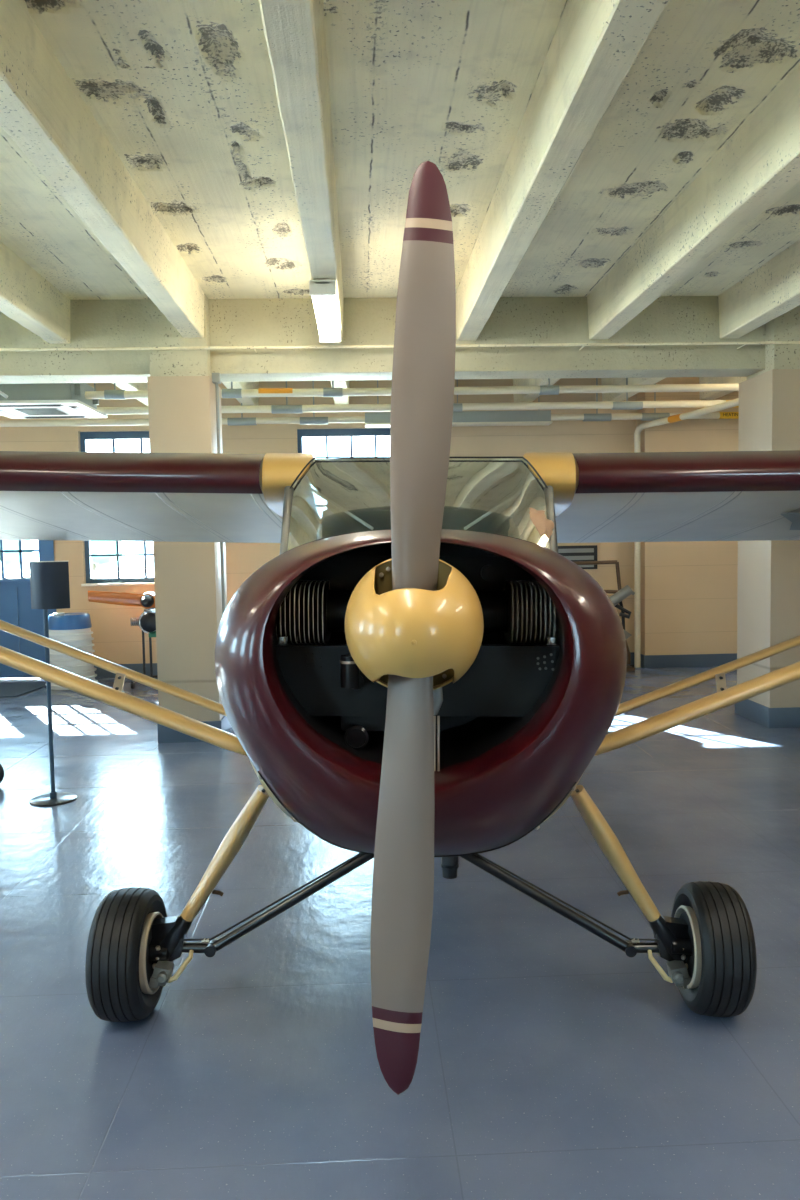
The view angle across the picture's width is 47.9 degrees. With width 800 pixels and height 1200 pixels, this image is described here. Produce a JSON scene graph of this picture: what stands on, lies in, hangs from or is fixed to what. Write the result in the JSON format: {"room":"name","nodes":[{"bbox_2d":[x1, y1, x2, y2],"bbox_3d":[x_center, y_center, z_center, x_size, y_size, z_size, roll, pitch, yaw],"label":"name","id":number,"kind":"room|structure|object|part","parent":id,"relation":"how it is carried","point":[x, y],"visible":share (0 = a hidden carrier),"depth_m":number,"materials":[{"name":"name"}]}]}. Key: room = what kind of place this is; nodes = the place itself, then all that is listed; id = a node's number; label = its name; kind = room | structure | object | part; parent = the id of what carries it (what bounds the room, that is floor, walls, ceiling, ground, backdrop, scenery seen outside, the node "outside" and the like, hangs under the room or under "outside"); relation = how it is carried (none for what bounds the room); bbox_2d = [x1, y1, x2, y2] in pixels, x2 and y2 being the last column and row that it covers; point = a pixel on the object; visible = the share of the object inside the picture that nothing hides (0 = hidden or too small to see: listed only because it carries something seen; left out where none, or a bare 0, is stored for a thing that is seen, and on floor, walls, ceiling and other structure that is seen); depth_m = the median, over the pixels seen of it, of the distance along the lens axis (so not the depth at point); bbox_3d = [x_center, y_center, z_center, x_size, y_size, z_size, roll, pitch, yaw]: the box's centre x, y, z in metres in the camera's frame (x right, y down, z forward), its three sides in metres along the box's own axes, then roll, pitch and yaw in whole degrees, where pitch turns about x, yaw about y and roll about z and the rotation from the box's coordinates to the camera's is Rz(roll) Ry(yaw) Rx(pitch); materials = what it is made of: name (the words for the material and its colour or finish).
{"room":"aircraft hangar","nodes":[
{"label":"aircraft hangar","id":0,"kind":"room"},
{"bbox_2d":[0,378,636,663],"bbox_3d":[-0.482,-0.893,11.005,16.600,3.506,0.300,-1,4,-2],"label":"wall","id":1,"kind":"structure","parent":0,"point":[116,641],"depth_m":10.81,"materials":[{"name":"paint"}]},
{"bbox_2d":[0,540,56,677],"bbox_3d":[-5.105,-0.251,10.734,1.980,2.420,0.160,-1,4,-2],"label":"door","id":2,"kind":"structure","parent":1,"relation":"in","point":[15,592],"depth_m":10.79,"materials":[{"name":"blue paint"}]},
{"bbox_2d":[80,431,153,585],"bbox_3d":[-3.086,-1.098,10.789,1.459,1.835,0.200,-1,4,-2],"label":"window","id":3,"kind":"structure","parent":1,"relation":"in","point":[128,435],"depth_m":10.81,"materials":[{"name":"blue paint"}]},
{"bbox_3d":[-3.068,-0.195,10.801,1.459,0.029,0.110,-1,4,-2],"label":"sill","id":4,"kind":"part","parent":3,"relation":"part of","materials":[{"name":"white ceramic"}]},
{"bbox_2d":[297,428,389,456],"bbox_3d":[-0.575,-1.149,10.895,1.332,1.835,0.200,-1,4,-2],"label":"window","id":5,"kind":"structure","parent":1,"relation":"in","point":[376,432],"depth_m":10.86,"materials":[{"name":"blue paint"}]},
{"bbox_2d":[94,652,633,676],"bbox_3d":[-0.586,0.791,10.948,7.025,0.155,0.015,-1,4,-2],"label":"baseboard","id":6,"kind":"structure","parent":1,"relation":"attached to","point":[100,672],"depth_m":10.83,"materials":[{"name":"blue paint"}]},
{"bbox_2d":[558,545,596,568],"bbox_3d":[2.153,-0.518,10.974,0.509,0.289,0.034,-1,4,-2],"label":"air vent","id":7,"kind":"object","parent":1,"relation":"attached to","point":[586,552],"visible":0.53,"depth_m":10.96,"materials":[{"name":"black metal"}]},
{"bbox_2d":[0,665,799,1199],"bbox_3d":[-0.099,1.462,3.046,16.600,0.200,16.500,-1,4,-2],"label":"floor","id":8,"kind":"structure","parent":0,"point":[554,1062],"depth_m":3.03,"materials":[{"name":"paint"}]},
{"bbox_2d":[0,764,3,782],"bbox_3d":[-2.687,1.139,5.919,0.170,0.170,0.056,0,4,14],"label":"wheel","id":9,"kind":"object","parent":8,"relation":"on","point":[1,767],"visible":1,"depth_m":5.90,"materials":[{"name":"rubber"}]},
{"bbox_2d":[0,682,45,697],"bbox_3d":[-4.655,0.997,9.936,1.379,0.012,1.107,-1,4,-2],"label":"doormat","id":10,"kind":"object","parent":8,"relation":"on","point":[7,689],"visible":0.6,"depth_m":10.03,"materials":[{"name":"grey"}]},
{"bbox_2d":[29,561,76,806],"bbox_3d":[-2.156,0.500,5.522,0.277,1.477,0.276,-1,4,-2],"label":"sign stand","id":11,"kind":"object","parent":8,"relation":"on","point":[49,580],"visible":1,"depth_m":5.49,"materials":[{"name":"black paint"}]},
{"bbox_3d":[-2.149,-0.089,5.498,0.236,0.287,0.065,-1,4,-2],"label":"sign panel","id":12,"kind":"part","parent":11,"relation":"part of","materials":[{"name":"black plastic"}]},
{"bbox_3d":[-2.144,1.230,5.568,0.276,0.014,0.276,-1,4,-2],"label":"plate","id":13,"kind":"part","parent":11,"relation":"part of","materials":[{"name":"black paint"}]},
{"bbox_2d":[48,613,97,689],"bbox_3d":[-3.716,0.555,10.150,0.556,0.836,0.556,-1,4,-2],"label":"drum","id":14,"kind":"object","parent":8,"relation":"on","point":[73,630],"visible":0.62,"depth_m":9.95,"materials":[{"name":"white plastic"}]},
{"bbox_3d":[-3.721,0.237,10.130,0.472,0.158,0.472,-1,4,-2],"label":"lid","id":15,"kind":"part","parent":14,"relation":"part of","materials":[{"name":"blue plastic"}]},
{"bbox_2d":[88,590,157,688],"bbox_3d":[-2.813,0.416,10.148,1.308,1.081,0.623,-1,4,-2],"label":"display","id":16,"kind":"object","parent":8,"relation":"on","point":[147,620],"visible":0.52,"depth_m":10.05,"materials":[{"name":"brown wood"}]},
{"bbox_3d":[-2.908,0.607,10.217,0.027,0.536,0.028,-1,4,-2],"label":"stand leg","id":17,"kind":"part","parent":16,"relation":"part of","materials":[{"name":"black paint"}]},
{"bbox_3d":[-2.830,0.607,10.221,0.027,0.534,0.028,-1,4,-2],"label":"stand leg","id":18,"kind":"part","parent":16,"relation":"part of","materials":[{"name":"black paint"}]},
{"bbox_2d":[147,294,231,742],"bbox_3d":[-1.710,-0.638,7.322,0.503,3.506,0.594,-1,4,-2],"label":"column","id":19,"kind":"structure","parent":8,"relation":"on","point":[181,389],"depth_m":7.06,"materials":[{"name":"paint"}]},
{"bbox_3d":[-1.680,1.029,7.428,0.503,0.165,0.594,-1,4,-2],"label":"baseboard","id":20,"kind":"part","parent":19,"relation":"part of","materials":[{"name":"blue paint"}]},
{"bbox_2d":[212,373,224,615],"bbox_3d":[-1.431,-0.426,7.222,0.060,2.745,0.080,-1,4,-2],"label":"conduit","id":21,"kind":"object","parent":19,"relation":"attached to","point":[216,377],"visible":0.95,"depth_m":7.17,"materials":[{"name":"silver metal"}]},
{"bbox_2d":[0,161,799,1094],"bbox_3d":[0.091,0.116,4.094,7.980,2.346,8.107,-5,5,-44],"label":"aircraft","id":22,"kind":"object","parent":8,"relation":"on","point":[419,672],"visible":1,"depth_m":2.25,"materials":[{"name":"red paint"}]},
{"bbox_3d":[-0.599,0.868,3.070,0.327,0.460,0.169,-1,4,-7],"label":"landing leg","id":23,"kind":"part","parent":22,"relation":"part of","materials":[{"name":"paint"}]},
{"bbox_3d":[-0.419,-0.262,3.341,0.042,0.327,0.168,0,4,1],"label":"windscreen post","id":24,"kind":"part","parent":22,"relation":"part of","materials":[{"name":"grey metal"}]},
{"bbox_3d":[-0.167,0.200,2.240,0.322,0.176,0.040,0,4,1],"label":"baffle plate","id":25,"kind":"part","parent":22,"relation":"part of","materials":[{"name":"paint"}]},
{"bbox_3d":[-0.180,-0.258,4.045,0.340,0.300,0.100,0,4,1],"label":"seat","id":26,"kind":"part","parent":22,"relation":"part of","materials":[{"name":"fabric"}]},
{"bbox_3d":[0.082,0.339,2.125,0.006,0.132,0.006,0,4,1],"label":"push rod","id":27,"kind":"part","parent":22,"relation":"part of","materials":[{"name":"metal"}]},
{"bbox_3d":[0.091,0.339,2.125,0.006,0.132,0.006,0,4,1],"label":"push rod","id":28,"kind":"part","parent":22,"relation":"part of","materials":[{"name":"silver metal"}]},
{"bbox_3d":[0.340,-0.257,4.037,0.340,0.300,0.100,0,4,1],"label":"seat","id":29,"kind":"part","parent":22,"relation":"part of","materials":[{"name":"fabric"}]},
{"bbox_3d":[0.249,0.200,2.233,0.320,0.176,0.040,0,4,1],"label":"baffle plate","id":30,"kind":"part","parent":22,"relation":"part of","materials":[{"name":"paint"}]},
{"bbox_3d":[0.556,-0.260,3.325,0.038,0.327,0.168,-1,4,1],"label":"windscreen post","id":31,"kind":"part","parent":22,"relation":"part of","materials":[{"name":"grey metal"}]},
{"bbox_3d":[0.733,0.861,3.048,0.309,0.462,0.169,0,4,9],"label":"landing leg","id":32,"kind":"part","parent":22,"relation":"part of","materials":[{"name":"paint"}]},
{"bbox_2d":[574,560,634,670],"bbox_3d":[2.321,0.186,10.617,0.869,1.303,0.260,-1,4,-2],"label":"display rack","id":33,"kind":"object","parent":8,"relation":"on","point":[618,595],"visible":0.5,"depth_m":10.57,"materials":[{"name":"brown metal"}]},
{"bbox_3d":[2.247,-0.264,10.596,0.737,0.398,0.044,-1,4,-2],"label":"frame","id":34,"kind":"part","parent":33,"relation":"part of","materials":[{"name":"brown wood"}]},
{"bbox_3d":[2.600,0.119,10.575,0.243,0.210,0.044,-1,4,-2],"label":"bracket arm","id":35,"kind":"part","parent":33,"relation":"part of","materials":[{"name":"black metal"}]},
{"bbox_3d":[2.593,0.366,10.620,0.262,0.227,0.100,-1,4,-2],"label":"grey blade","id":36,"kind":"part","parent":33,"relation":"part of","materials":[{"name":"grey metal"}]},
{"bbox_3d":[2.597,0.396,10.622,0.247,0.729,0.080,-1,4,-2],"label":"rod","id":37,"kind":"part","parent":33,"relation":"part of","materials":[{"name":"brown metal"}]},
{"bbox_2d":[634,398,738,667],"bbox_3d":[3.152,-0.580,9.714,0.125,2.918,2.206,-2,4,-16],"label":"pipe","id":38,"kind":"object","parent":8,"relation":"on","point":[732,403],"visible":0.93,"depth_m":10.69,"materials":[{"name":"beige metal"}]},
{"bbox_2d":[735,305,799,727],"bbox_3d":[3.259,-0.737,7.517,0.644,3.506,0.664,-1,4,-2],"label":"column","id":39,"kind":"structure","parent":8,"relation":"on","point":[768,588],"depth_m":7.27,"materials":[{"name":"paint"}]},
{"bbox_2d":[0,296,765,383],"bbox_3d":[-0.354,-2.139,7.382,16.000,0.606,0.360,-1,4,-2],"label":"ceiling beam","id":40,"kind":"structure","parent":39,"relation":"on","point":[513,320],"depth_m":7.22,"materials":[{"name":"paint"}]},
{"bbox_2d":[0,341,799,354],"bbox_3d":[-0.340,-1.985,7.116,16.000,0.036,0.190,-1,4,-2],"label":"conduit","id":41,"kind":"object","parent":40,"relation":"attached to","point":[752,342],"visible":0.8,"depth_m":7.03,"materials":[{"name":"metal"}]},
{"bbox_3d":[3.288,0.930,7.623,0.644,0.165,0.664,-1,4,-2],"label":"baseboard","id":42,"kind":"part","parent":39,"relation":"part of","materials":[{"name":"blue paint"}]},
{"bbox_2d":[0,0,799,299],"bbox_3d":[-0.169,-2.165,2.966,16.600,0.039,16.200,-1,4,-2],"label":"ceiling","id":43,"kind":"structure","parent":0,"point":[183,92],"depth_m":4.31,"materials":[{"name":"paint"}]},
{"bbox_2d":[0,241,70,343],"bbox_3d":[-2.421,-1.816,0.954,0.190,0.364,12.340,-1,4,-2],"label":"ceiling beam","id":44,"kind":"structure","parent":43,"relation":"attached to","point":[27,298],"depth_m":6.33,"materials":[{"name":"paint"}]},
{"bbox_2d":[0,383,107,418],"bbox_3d":[-3.374,-2.098,8.399,0.950,0.671,1.095,-1,4,-2],"label":"air conditioner","id":45,"kind":"object","parent":43,"relation":"hanging from","point":[42,400],"visible":0.91,"depth_m":8.12,"materials":[{"name":"white metal"}]},
{"bbox_2d":[12,408,71,414],"bbox_3d":[-3.371,-1.775,8.493,0.410,0.014,0.410,-1,4,-2],"label":"grille","id":46,"kind":"object","parent":45,"relation":"attached to","point":[26,411],"depth_m":8.44,"materials":[{"name":"white metal"}]},
{"bbox_3d":[-3.374,-1.929,8.483,0.790,0.240,0.790,-1,4,-2],"label":"casing","id":47,"kind":"part","parent":45,"relation":"part of","materials":[{"name":"silver metal"}]},
{"bbox_3d":[-3.371,-1.795,8.491,0.950,0.030,0.950,-1,4,-2],"label":"grille panel","id":48,"kind":"part","parent":45,"relation":"part of","materials":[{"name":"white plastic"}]},
{"bbox_3d":[-2.951,-2.150,8.212,0.060,0.559,0.040,-1,4,-2],"label":"hanger rod","id":49,"kind":"part","parent":45,"relation":"part of","materials":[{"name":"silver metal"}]},
{"bbox_3d":[-2.975,-2.184,8.760,0.060,0.559,0.040,-1,4,-2],"label":"hanger rod","id":50,"kind":"part","parent":45,"relation":"part of","materials":[{"name":"silver metal"}]},
{"bbox_2d":[0,0,203,337],"bbox_3d":[-1.347,-1.838,1.000,0.190,0.364,12.340,-1,4,-2],"label":"ceiling beam","id":51,"kind":"structure","parent":43,"relation":"attached to","point":[42,109],"depth_m":4.01,"materials":[{"name":"paint"}]},
{"bbox_2d":[112,382,147,405],"bbox_3d":[-2.772,-2.324,9.041,0.190,0.363,3.240,-1,4,-2],"label":"ceiling beam","id":52,"kind":"structure","parent":43,"relation":"attached to","point":[143,386],"depth_m":9.27,"materials":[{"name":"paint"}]},
{"bbox_2d":[222,381,258,405],"bbox_3d":[-1.699,-2.345,9.086,0.190,0.363,3.240,-1,4,-2],"label":"ceiling beam","id":53,"kind":"structure","parent":43,"relation":"attached to","point":[246,401],"depth_m":9.96,"materials":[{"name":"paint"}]},
{"bbox_2d":[258,0,343,341],"bbox_3d":[-0.273,-1.860,1.045,0.190,0.364,12.340,-1,4,-2],"label":"ceiling beam","id":54,"kind":"structure","parent":43,"relation":"attached to","point":[294,30],"depth_m":3.48,"materials":[{"name":"paint"}]},
{"bbox_2d":[309,279,340,342],"bbox_3d":[-0.501,-1.955,6.166,0.164,0.092,1.345,-1,4,-2],"label":"ceiling light","id":55,"kind":"object","parent":54,"relation":"attached to","point":[322,291],"visible":1,"depth_m":5.89,"materials":[{"name":"white plastic"}]},
{"bbox_2d":[312,296,339,341],"bbox_3d":[-0.501,-1.938,6.168,0.156,0.055,1.255,-1,4,-2],"label":"diffuser","id":56,"kind":"object","parent":55,"relation":"attached to","point":[326,308],"depth_m":6.13,"materials":[{"name":"white plastic"}]},
{"bbox_2d":[330,380,348,404],"bbox_3d":[-0.625,-2.367,9.131,0.190,0.363,3.240,-1,4,-2],"label":"ceiling light","id":57,"kind":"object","parent":43,"relation":"attached to","point":[337,384],"depth_m":9.94,"materials":[{"name":"paint"}]},
{"bbox_2d":[0,378,738,415],"bbox_3d":[-0.445,-2.263,9.467,16.000,0.580,0.088,-1,4,-2],"label":"pipe","id":58,"kind":"object","parent":43,"relation":"hanging from","point":[614,405],"visible":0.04,"depth_m":9.50,"materials":[{"name":"silver metal"}]},
{"bbox_3d":[2.417,-2.345,9.586,0.015,0.530,0.015,-3,4,-25],"label":"hanger rod","id":59,"kind":"part","parent":58,"relation":"part of","materials":[{"name":"silver metal"}]},
{"bbox_2d":[0,378,738,426],"bbox_3d":[-0.479,-2.306,10.265,16.000,0.593,0.088,-1,4,-2],"label":"pipe","id":60,"kind":"object","parent":43,"relation":"hanging from","point":[313,420],"visible":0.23,"depth_m":10.23,"materials":[{"name":"silver metal"}]},
{"bbox_3d":[-0.985,-2.321,10.242,0.015,0.543,0.015,0,4,20],"label":"hanger rod","id":61,"kind":"part","parent":60,"relation":"part of","materials":[{"name":"silver metal"}]},
{"bbox_3d":[2.271,-2.386,10.379,0.015,0.543,0.015,-3,4,-25],"label":"hanger rod","id":62,"kind":"part","parent":60,"relation":"part of","materials":[{"name":"silver metal"}]},
{"bbox_2d":[85,378,738,398],"bbox_3d":[2.331,-2.258,8.585,10.529,0.574,0.088,-1,4,-2],"label":"pipe","id":63,"kind":"object","parent":43,"relation":"hanging from","point":[548,389],"visible":0.82,"depth_m":8.50,"materials":[{"name":"silver metal"}]},
{"bbox_2d":[365,379,551,427],"bbox_3d":[0.655,-2.301,10.194,2.111,0.634,0.220,-1,4,-2],"label":"trunking","id":64,"kind":"object","parent":43,"relation":"hanging from","point":[531,417],"visible":0.73,"depth_m":10.14,"materials":[{"name":"silver metal"}]},
{"bbox_2d":[513,378,559,401],"bbox_3d":[1.523,-2.410,9.222,0.190,0.363,3.240,-1,4,-2],"label":"ceiling beam","id":65,"kind":"structure","parent":43,"relation":"attached to","point":[516,382],"depth_m":10.11,"materials":[{"name":"paint"}]},
{"bbox_2d":[456,0,668,340],"bbox_3d":[0.800,-1.881,1.090,0.190,0.364,12.340,-1,4,-2],"label":"ceiling beam","id":66,"kind":"structure","parent":43,"relation":"attached to","point":[595,44],"depth_m":3.74,"materials":[{"name":"paint"}]},
{"bbox_2d":[601,377,665,400],"bbox_3d":[2.597,-2.432,9.267,0.190,0.363,3.240,-1,4,-2],"label":"ceiling beam","id":67,"kind":"structure","parent":43,"relation":"attached to","point":[605,381],"depth_m":10.14,"materials":[{"name":"paint"}]},
{"bbox_2d":[587,65,799,339],"bbox_3d":[1.874,-1.903,1.135,0.190,0.364,12.340,-1,4,-2],"label":"ceiling beam","id":68,"kind":"structure","parent":43,"relation":"attached to","point":[760,163],"depth_m":4.79,"materials":[{"name":"paint"}]},
{"bbox_2d":[699,377,746,399],"bbox_3d":[3.671,-2.453,9.313,0.190,0.363,3.240,-1,4,-2],"label":"ceiling beam","id":69,"kind":"structure","parent":43,"relation":"attached to","point":[712,395],"depth_m":10.17,"materials":[{"name":"paint"}]},
{"bbox_2d":[718,240,799,338],"bbox_3d":[2.948,-1.925,1.181,0.190,0.364,12.340,-1,4,-2],"label":"ceiling beam","id":70,"kind":"structure","parent":43,"relation":"attached to","point":[772,290],"depth_m":6.57,"materials":[{"name":"paint"}]},
{"bbox_2d":[637,377,738,654],"bbox_3d":[3.863,-0.961,10.879,1.928,3.506,0.320,-1,4,-2],"label":"wall","id":71,"kind":"structure","parent":0,"point":[689,588],"depth_m":10.74,"materials":[{"name":"paint"}]},
{"bbox_2d":[641,654,643,667],"bbox_3d":[2.921,0.730,10.944,0.015,0.155,0.320,-1,4,-2],"label":"baseboard","id":72,"kind":"structure","parent":71,"relation":"attached to","point":[642,655],"depth_m":10.83,"materials":[{"name":"blue paint"}]},
{"bbox_2d":[644,653,736,667],"bbox_3d":[3.892,0.721,10.818,1.943,0.155,0.015,-1,4,-2],"label":"baseboard","id":73,"kind":"structure","parent":71,"relation":"attached to","point":[685,660],"depth_m":10.79,"materials":[{"name":"blue paint"}]},
{"label":"outside","id":74,"kind":"structure","parent":0,"visible":0},
{"bbox_2d":[0,567,153,577],"bbox_3d":[-0.402,1.181,10.086,120.000,0.120,140.000,-1,4,-2],"label":"ground","id":75,"kind":"structure","parent":74,"point":[136,572],"depth_m":63.53,"materials":[{"name":"white"}]},
{"bbox_2d":[0,540,33,567],"bbox_3d":[-29.647,-4.115,66.145,4.714,4.405,4.258,-1,4,-2],"label":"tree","id":76,"kind":"object","parent":75,"relation":"on","point":[11,558],"visible":0.33,"depth_m":65.70,"materials":[{"name":"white plant"}]},
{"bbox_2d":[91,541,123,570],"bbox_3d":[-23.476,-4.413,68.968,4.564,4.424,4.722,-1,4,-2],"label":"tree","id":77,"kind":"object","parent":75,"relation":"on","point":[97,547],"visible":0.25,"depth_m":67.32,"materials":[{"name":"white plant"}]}
]}

